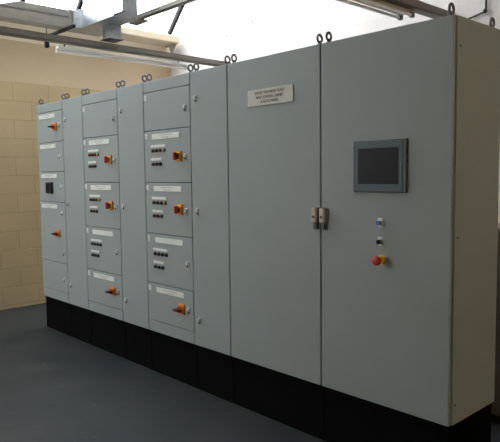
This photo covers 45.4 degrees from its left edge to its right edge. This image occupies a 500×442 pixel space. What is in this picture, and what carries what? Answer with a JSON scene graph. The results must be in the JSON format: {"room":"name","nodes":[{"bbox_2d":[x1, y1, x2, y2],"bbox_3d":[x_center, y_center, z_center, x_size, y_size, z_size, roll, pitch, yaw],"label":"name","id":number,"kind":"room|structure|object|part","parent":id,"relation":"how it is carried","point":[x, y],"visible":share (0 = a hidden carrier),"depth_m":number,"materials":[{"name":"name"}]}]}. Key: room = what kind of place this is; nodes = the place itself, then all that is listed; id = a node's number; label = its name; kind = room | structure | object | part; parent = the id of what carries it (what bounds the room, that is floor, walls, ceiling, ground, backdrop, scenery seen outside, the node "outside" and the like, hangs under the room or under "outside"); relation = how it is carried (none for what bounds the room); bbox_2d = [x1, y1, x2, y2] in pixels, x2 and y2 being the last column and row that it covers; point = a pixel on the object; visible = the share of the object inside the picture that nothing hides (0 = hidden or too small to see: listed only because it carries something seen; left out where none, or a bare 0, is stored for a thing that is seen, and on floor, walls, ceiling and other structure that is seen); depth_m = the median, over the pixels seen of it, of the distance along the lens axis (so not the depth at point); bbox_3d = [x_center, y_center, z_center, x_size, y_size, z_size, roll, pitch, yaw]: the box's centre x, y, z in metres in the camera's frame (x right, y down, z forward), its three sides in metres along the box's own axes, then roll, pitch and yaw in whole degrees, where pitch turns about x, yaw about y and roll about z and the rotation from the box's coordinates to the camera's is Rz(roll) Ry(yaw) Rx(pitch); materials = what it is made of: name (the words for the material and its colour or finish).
{"room":"electrical room","nodes":[
{"label":"electrical room","id":0,"kind":"room"},
{"bbox_2d":[0,81,101,309],"bbox_3d":[-4.008,-0.219,6.364,7.660,2.742,0.200,-5,6,-43],"label":"wall","id":1,"kind":"structure","parent":0,"point":[21,264],"depth_m":7.33,"materials":[{"name":"beige brick"}]},
{"bbox_2d":[0,38,170,90],"bbox_3d":[-4.026,-1.834,6.238,7.660,0.498,0.200,-5,6,-43],"label":"wall","id":2,"kind":"structure","parent":1,"relation":"attached to","point":[20,62],"depth_m":7.64,"materials":[{"name":"beige paint"}]},
{"bbox_2d":[0,303,499,441],"bbox_3d":[-0.811,1.452,3.057,8.060,0.150,9.550,-5,6,-43],"label":"floor","id":3,"kind":"structure","parent":0,"point":[56,386],"depth_m":4.24,"materials":[{"name":"paint"}]},
{"bbox_2d":[36,94,68,302],"bbox_3d":[-1.858,-0.236,6.224,0.568,2.068,0.586,-5,6,-43],"label":"tall cabinet","id":4,"kind":"object","parent":3,"relation":"on","point":[49,115],"visible":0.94,"depth_m":6.06,"materials":[{"name":"grey metal"}]},
{"bbox_3d":[-2.058,-1.056,6.050,0.005,0.040,0.360,-5,6,-43],"label":"label plate","id":5,"kind":"part","parent":4,"relation":"part of","materials":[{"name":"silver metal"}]},
{"bbox_3d":[-2.054,-0.754,6.073,0.005,0.040,0.360,-5,6,-43],"label":"label plate","id":6,"kind":"part","parent":4,"relation":"part of","materials":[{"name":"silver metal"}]},
{"bbox_3d":[-2.016,-1.142,6.016,0.020,0.086,0.581,-5,6,-43],"label":"panel","id":7,"kind":"part","parent":4,"relation":"part of","materials":[{"name":"grey metal"}]},
{"bbox_3d":[-2.051,-0.457,6.096,0.005,0.040,0.360,-5,6,-43],"label":"label plate","id":8,"kind":"part","parent":4,"relation":"part of","materials":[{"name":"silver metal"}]},
{"bbox_3d":[-2.058,-0.152,6.131,0.005,0.040,0.360,-5,6,-43],"label":"label plate","id":9,"kind":"part","parent":4,"relation":"part of","materials":[{"name":"white plastic"}]},
{"bbox_3d":[-2.014,-0.946,6.031,0.020,0.298,0.581,-5,6,-43],"label":"door","id":10,"kind":"part","parent":4,"relation":"part of","materials":[{"name":"grey metal"}]},
{"bbox_3d":[-2.011,-0.647,6.054,0.020,0.294,0.581,-5,6,-43],"label":"door","id":11,"kind":"part","parent":4,"relation":"part of","materials":[{"name":"grey metal"}]},
{"bbox_3d":[-2.007,-0.347,6.077,0.020,0.301,0.581,-5,6,-43],"label":"door","id":12,"kind":"part","parent":4,"relation":"part of","materials":[{"name":"grey metal"}]},
{"bbox_3d":[-2.002,0.109,6.113,0.020,0.605,0.581,-5,6,-43],"label":"door","id":13,"kind":"part","parent":4,"relation":"part of","materials":[{"name":"grey metal"}]},
{"bbox_3d":[-1.997,0.561,6.148,0.020,0.295,0.581,-5,6,-43],"label":"door","id":14,"kind":"part","parent":4,"relation":"part of","materials":[{"name":"grey metal"}]},
{"bbox_3d":[-1.994,0.758,6.163,0.020,0.091,0.581,-5,6,-43],"label":"panel","id":15,"kind":"part","parent":4,"relation":"part of","materials":[{"name":"grey metal"}]},
{"bbox_2d":[62,89,88,309],"bbox_3d":[-1.500,-0.213,5.878,0.514,2.068,0.405,-5,6,-43],"label":"tall cabinet","id":16,"kind":"object","parent":3,"relation":"on","point":[72,115],"visible":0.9,"depth_m":5.71,"materials":[{"name":"grey metal"}]},
{"bbox_2d":[82,81,123,320],"bbox_3d":[-1.169,-0.186,5.484,0.568,2.068,0.620,-5,6,-43],"label":"tall cabinet","id":17,"kind":"object","parent":3,"relation":"on","point":[99,110],"visible":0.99,"depth_m":5.32,"materials":[{"name":"grey metal"}]},
{"bbox_3d":[-1.344,-0.700,5.309,0.005,0.042,0.365,-5,6,-43],"label":"label plate","id":18,"kind":"part","parent":17,"relation":"part of","materials":[{"name":"white plastic"}]},
{"bbox_3d":[-1.328,-1.092,5.275,0.020,0.086,0.615,-5,6,-43],"label":"panel","id":19,"kind":"part","parent":17,"relation":"part of","materials":[{"name":"grey metal"}]},
{"bbox_3d":[-1.326,-0.898,5.291,0.020,0.296,0.615,-5,6,-43],"label":"door","id":20,"kind":"part","parent":17,"relation":"part of","materials":[{"name":"grey metal"}]},
{"bbox_3d":[-1.332,-0.297,5.333,0.005,0.042,0.365,-5,6,-43],"label":"label plate","id":21,"kind":"part","parent":17,"relation":"part of","materials":[{"name":"white plastic"}]},
{"bbox_3d":[-1.321,-0.547,5.318,0.020,0.400,0.615,-5,6,-43],"label":"door","id":22,"kind":"part","parent":17,"relation":"part of","materials":[{"name":"grey metal"}]},
{"bbox_3d":[-1.324,0.107,5.360,0.005,0.042,0.365,-5,6,-43],"label":"label plate","id":23,"kind":"part","parent":17,"relation":"part of","materials":[{"name":"white plastic"}]},
{"bbox_3d":[-1.317,-0.143,5.349,0.020,0.401,0.615,-5,6,-43],"label":"door","id":24,"kind":"part","parent":17,"relation":"part of","materials":[{"name":"grey metal"}]},
{"bbox_3d":[-1.320,0.505,5.393,0.005,0.042,0.365,-5,6,-43],"label":"label plate","id":25,"kind":"part","parent":17,"relation":"part of","materials":[{"name":"white plastic"}]},
{"bbox_3d":[-1.312,0.257,5.380,0.020,0.395,0.615,-5,6,-43],"label":"door","id":26,"kind":"part","parent":17,"relation":"part of","materials":[{"name":"grey metal"}]},
{"bbox_3d":[-1.308,0.608,5.408,0.020,0.301,0.615,-5,6,-43],"label":"door","id":27,"kind":"part","parent":17,"relation":"part of","materials":[{"name":"grey metal"}]},
{"bbox_3d":[-1.242,-0.529,5.160,0.036,0.056,0.050,-5,6,-43],"label":"switch handle","id":28,"kind":"part","parent":17,"relation":"part of","materials":[{"name":"red plastic"}]},
{"bbox_3d":[-1.306,0.808,5.423,0.020,0.091,0.615,-5,6,-43],"label":"panel","id":29,"kind":"part","parent":17,"relation":"part of","materials":[{"name":"grey metal"}]},
{"bbox_3d":[-1.238,-0.134,5.191,0.036,0.056,0.050,-5,6,-43],"label":"switch handle","id":30,"kind":"part","parent":17,"relation":"part of","materials":[{"name":"red plastic"}]},
{"bbox_2d":[107,155,111,163],"bbox_3d":[-1.221,-0.531,5.180,0.022,0.080,0.068,-5,6,-43],"label":"switch plate","id":31,"kind":"object","parent":17,"relation":"attached to","point":[109,157],"depth_m":5.16,"materials":[{"name":"orange plastic"}]},
{"bbox_2d":[108,201,112,209],"bbox_3d":[-1.217,-0.135,5.211,0.022,0.080,0.068,-5,6,-43],"label":"switch plate","id":32,"kind":"object","parent":17,"relation":"attached to","point":[110,203],"depth_m":5.19,"materials":[{"name":"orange plastic"}]},
{"bbox_2d":[110,286,115,295],"bbox_3d":[-1.211,0.619,5.272,0.022,0.080,0.068,-5,6,-43],"label":"switch plate","id":33,"kind":"object","parent":17,"relation":"attached to","point":[112,288],"depth_m":5.25,"materials":[{"name":"orange plastic"}]},
{"bbox_2d":[117,75,149,328],"bbox_3d":[-0.801,-0.163,5.128,0.514,2.068,0.400,-5,6,-43],"label":"tall cabinet","id":34,"kind":"object","parent":3,"relation":"on","point":[130,99],"visible":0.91,"depth_m":4.96,"materials":[{"name":"grey metal"}]},
{"bbox_2d":[143,64,194,343],"bbox_3d":[-0.477,-0.137,4.739,0.568,2.068,0.608,-5,6,-43],"label":"tall cabinet","id":35,"kind":"object","parent":3,"relation":"on","point":[167,108],"visible":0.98,"depth_m":4.58,"materials":[{"name":"grey metal"}]},
{"bbox_3d":[-0.647,-0.650,4.561,0.005,0.042,0.365,-5,6,-43],"label":"label plate","id":36,"kind":"part","parent":35,"relation":"part of","materials":[{"name":"white plastic"}]},
{"bbox_3d":[-0.635,-1.042,4.531,0.020,0.086,0.603,-5,6,-43],"label":"panel","id":37,"kind":"part","parent":35,"relation":"part of","materials":[{"name":"grey metal"}]},
{"bbox_3d":[-0.633,-0.848,4.546,0.020,0.296,0.603,-5,6,-43],"label":"door","id":38,"kind":"part","parent":35,"relation":"part of","materials":[{"name":"grey metal"}]},
{"bbox_3d":[-0.636,-0.247,4.585,0.005,0.042,0.365,-5,6,-43],"label":"label plate","id":39,"kind":"part","parent":35,"relation":"part of","materials":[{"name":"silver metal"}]},
{"bbox_3d":[-0.629,-0.497,4.573,0.020,0.400,0.603,-5,6,-43],"label":"door","id":40,"kind":"part","parent":35,"relation":"part of","materials":[{"name":"grey metal"}]},
{"bbox_3d":[-0.627,0.157,4.612,0.005,0.042,0.365,-5,6,-43],"label":"label plate","id":41,"kind":"part","parent":35,"relation":"part of","materials":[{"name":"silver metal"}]},
{"bbox_3d":[-0.624,-0.093,4.605,0.020,0.401,0.603,-5,6,-43],"label":"door","id":42,"kind":"part","parent":35,"relation":"part of","materials":[{"name":"grey metal"}]},
{"bbox_3d":[-0.624,0.555,4.644,0.005,0.042,0.365,-5,6,-43],"label":"label plate","id":43,"kind":"part","parent":35,"relation":"part of","materials":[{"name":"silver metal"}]},
{"bbox_3d":[-0.620,0.307,4.636,0.020,0.395,0.603,-5,6,-43],"label":"door","id":44,"kind":"part","parent":35,"relation":"part of","materials":[{"name":"grey metal"}]},
{"bbox_3d":[-0.616,0.658,4.663,0.020,0.301,0.603,-5,6,-43],"label":"door","id":45,"kind":"part","parent":35,"relation":"part of","materials":[{"name":"grey metal"}]},
{"bbox_3d":[-0.613,0.858,4.679,0.020,0.091,0.603,-5,6,-43],"label":"panel","id":46,"kind":"part","parent":35,"relation":"part of","materials":[{"name":"grey metal"}]},
{"bbox_3d":[-0.554,-0.480,4.420,0.036,0.056,0.050,-5,6,-43],"label":"switch handle","id":47,"kind":"part","parent":35,"relation":"part of","materials":[{"name":"red plastic"}]},
{"bbox_3d":[-0.549,-0.084,4.451,0.036,0.056,0.050,-5,6,-43],"label":"switch handle","id":48,"kind":"part","parent":35,"relation":"part of","materials":[{"name":"red plastic"}]},
{"bbox_3d":[-0.548,0.671,4.508,0.050,0.050,0.056,-5,6,-43],"label":"switch handle","id":49,"kind":"part","parent":35,"relation":"part of","materials":[{"name":"red plastic"}]},
{"bbox_2d":[175,151,181,161],"bbox_3d":[-0.533,-0.481,4.440,0.022,0.080,0.068,-5,6,-43],"label":"switch plate","id":50,"kind":"object","parent":35,"relation":"attached to","point":[178,154],"depth_m":4.42,"materials":[{"name":"orange plastic"}]},
{"bbox_2d":[176,204,182,214],"bbox_3d":[-0.528,-0.086,4.471,0.022,0.080,0.068,-5,6,-43],"label":"switch plate","id":51,"kind":"object","parent":35,"relation":"attached to","point":[179,207],"depth_m":4.45,"materials":[{"name":"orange plastic"}]},
{"bbox_2d":[178,303,184,314],"bbox_3d":[-0.522,0.669,4.532,0.022,0.080,0.068,-5,6,-43],"label":"switch plate","id":52,"kind":"object","parent":35,"relation":"attached to","point":[181,306],"depth_m":4.51,"materials":[{"name":"orange plastic"}]},
{"bbox_2d":[190,55,230,355],"bbox_3d":[-0.110,-0.113,4.384,0.514,2.068,0.409,-5,6,-43],"label":"tall cabinet","id":53,"kind":"object","parent":3,"relation":"on","point":[209,86],"visible":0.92,"depth_m":4.21,"materials":[{"name":"grey metal"}]},
{"bbox_2d":[46,296,491,441],"bbox_3d":[-0.426,1.063,4.851,0.470,0.339,4.664,-5,6,-43],"label":"plinth","id":54,"kind":"object","parent":3,"relation":"on","point":[327,414],"visible":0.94,"depth_m":3.96,"materials":[{"name":"black paint"}]},
{"bbox_2d":[227,33,322,384],"bbox_3d":[0.302,-0.083,3.930,0.530,2.068,0.816,-5,6,-43],"label":"tall cabinet","id":55,"kind":"object","parent":3,"relation":"on","point":[275,140],"visible":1,"depth_m":3.73,"materials":[{"name":"grey metal"}]},
{"bbox_3d":[0.122,-0.777,3.716,0.008,0.102,0.400,-5,6,-43],"label":"name plate","id":56,"kind":"part","parent":55,"relation":"part of","materials":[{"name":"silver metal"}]},
{"bbox_3d":[0.377,-0.015,3.489,0.034,0.130,0.038,-5,6,-43],"label":"handle","id":57,"kind":"part","parent":55,"relation":"part of","materials":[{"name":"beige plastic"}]},
{"bbox_2d":[319,2,499,426],"bbox_3d":[0.851,-0.041,3.319,0.560,2.068,0.824,-5,6,-43],"label":"tall cabinet","id":58,"kind":"object","parent":3,"relation":"on","point":[408,214],"visible":1,"depth_m":3.09,"materials":[{"name":"grey painted steel"},{"name":"dark glass"},{"name":"black plastic"}]},
{"bbox_3d":[0.418,-0.012,3.445,0.034,0.130,0.038,-5,6,-43],"label":"handle","id":59,"kind":"part","parent":58,"relation":"part of","materials":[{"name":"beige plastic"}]},
{"bbox_2d":[376,236,382,245],"bbox_3d":[0.683,0.109,3.171,0.032,0.050,0.032,-5,6,-43],"label":"switch","id":60,"kind":"object","parent":58,"relation":"attached to","point":[379,239],"depth_m":3.17,"materials":[{"name":"white plastic"}]},
{"bbox_2d":[491,223,499,423],"bbox_3d":[1.650,0.656,3.891,0.446,1.250,1.020,-5,6,-43],"label":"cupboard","id":61,"kind":"object","parent":3,"relation":"on","point":[495,407],"visible":0.08,"depth_m":3.74,"materials":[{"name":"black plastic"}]},
{"bbox_2d":[162,0,499,222],"bbox_3d":[2.036,-1.655,5.497,0.200,5.600,9.550,-5,6,-43],"label":"wall","id":62,"kind":"structure","parent":0,"point":[277,26],"depth_m":7.21,"materials":[{"name":"white paint"}]},
{"bbox_2d":[0,21,170,61],"bbox_3d":[-4.032,-2.242,6.207,7.660,0.320,0.196,-5,6,-43],"label":"trim","id":63,"kind":"structure","parent":62,"relation":"attached to","point":[2,23],"depth_m":7.76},
{"bbox_2d":[19,0,184,34],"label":"window","id":64,"kind":"structure","parent":62,"relation":"in","point":[80,2],"depth_m":8.21,"materials":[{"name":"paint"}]},
{"bbox_2d":[129,18,147,25],"bbox_3d":[-1.240,-3.329,6.494,0.105,2.320,0.230,-5,6,-43],"label":"rod","id":65,"kind":"object","parent":64,"relation":"hanging from","point":[140,21],"visible":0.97,"depth_m":6.56,"materials":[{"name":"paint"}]},
{"bbox_2d":[0,26,230,66],"bbox_3d":[-2.172,-1.879,6.073,5.160,0.064,0.100,-5,6,-43],"label":"steel beam","id":66,"kind":"structure","parent":62,"relation":"attached to","point":[5,31],"depth_m":6.55,"materials":[{"name":"grey metal"}]},
{"bbox_2d":[0,0,137,42],"bbox_3d":[-2.709,-2.142,5.442,3.550,0.530,1.135,-5,6,-43],"label":"air duct","id":67,"kind":"object","parent":66,"relation":"on","point":[105,18],"visible":0.98,"depth_m":6.41,"materials":[{"name":"metal"}]},
{"bbox_2d":[44,0,75,47],"bbox_3d":[-2.151,-2.447,6.697,0.065,0.890,0.720,-5,6,-43],"label":"strut","id":68,"kind":"object","parent":67,"relation":"attached to","point":[46,44],"visible":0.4,"depth_m":6.70,"materials":[{"name":"paint"}]},
{"bbox_2d":[100,24,123,42],"bbox_3d":[-1.515,-2.057,6.556,0.190,0.160,0.200,-5,6,-43],"label":"outlet","id":69,"kind":"object","parent":67,"relation":"attached to","point":[111,33],"depth_m":6.50,"materials":[{"name":"metal"}]},
{"bbox_2d":[56,44,186,69],"bbox_3d":[-1.407,-1.879,6.878,1.716,0.099,0.084,-5,6,-43],"label":"fitting","id":70,"kind":"object","parent":66,"relation":"hanging from","point":[58,48],"visible":1,"depth_m":6.80,"materials":[{"name":"white plastic"}]},
{"bbox_2d":[102,26,179,46],"bbox_3d":[-3.952,-2.345,6.067,7.600,0.115,0.500,-5,6,-43],"label":"trim","id":71,"kind":"structure","parent":62,"relation":"attached to","point":[127,33],"depth_m":8.18,"materials":[{"name":"beige paint"}]},
{"bbox_2d":[165,44,176,52],"bbox_3d":[-1.127,-2.426,8.560,0.030,0.175,0.270,-5,6,-43],"label":"bracket","id":72,"kind":"object","parent":62,"relation":"attached to","point":[171,47],"visible":0.92,"depth_m":8.53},
{"bbox_2d":[382,0,448,18],"bbox_3d":[-0.049,-1.727,3.791,5.160,0.067,0.100,-5,6,-43],"label":"steel beam","id":73,"kind":"structure","parent":62,"relation":"attached to","point":[421,8],"depth_m":5.16,"materials":[{"name":"grey metal"}]},
{"bbox_2d":[336,0,414,20],"bbox_3d":[0.683,-1.738,4.537,1.845,0.103,0.147,-5,6,-43],"label":"fitting","id":74,"kind":"object","parent":73,"relation":"hanging from","point":[400,11],"visible":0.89,"depth_m":4.91,"materials":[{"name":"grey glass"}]},
{"bbox_2d":[468,0,487,18],"bbox_3d":[1.953,-3.107,5.267,0.040,2.666,0.333,-5,6,-43],"label":"cable","id":75,"kind":"object","parent":62,"relation":"attached to","point":[485,10],"visible":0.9,"depth_m":5.26,"materials":[{"name":"grey metal"}]},
{"bbox_3d":[2.337,-1.185,-0.585,7.660,5.600,0.200,-5,6,-43],"label":"wall","id":76,"kind":"structure","parent":0,"visible":0},
{"bbox_2d":[138,0,196,18],"bbox_3d":[1.308,-2.037,3.816,0.060,0.050,7.720,-5,6,-43],"label":"steel beam","id":77,"kind":"structure","parent":76,"relation":"attached to","point":[177,3],"depth_m":6.14,"materials":[{"name":"grey metal"}]}
]}

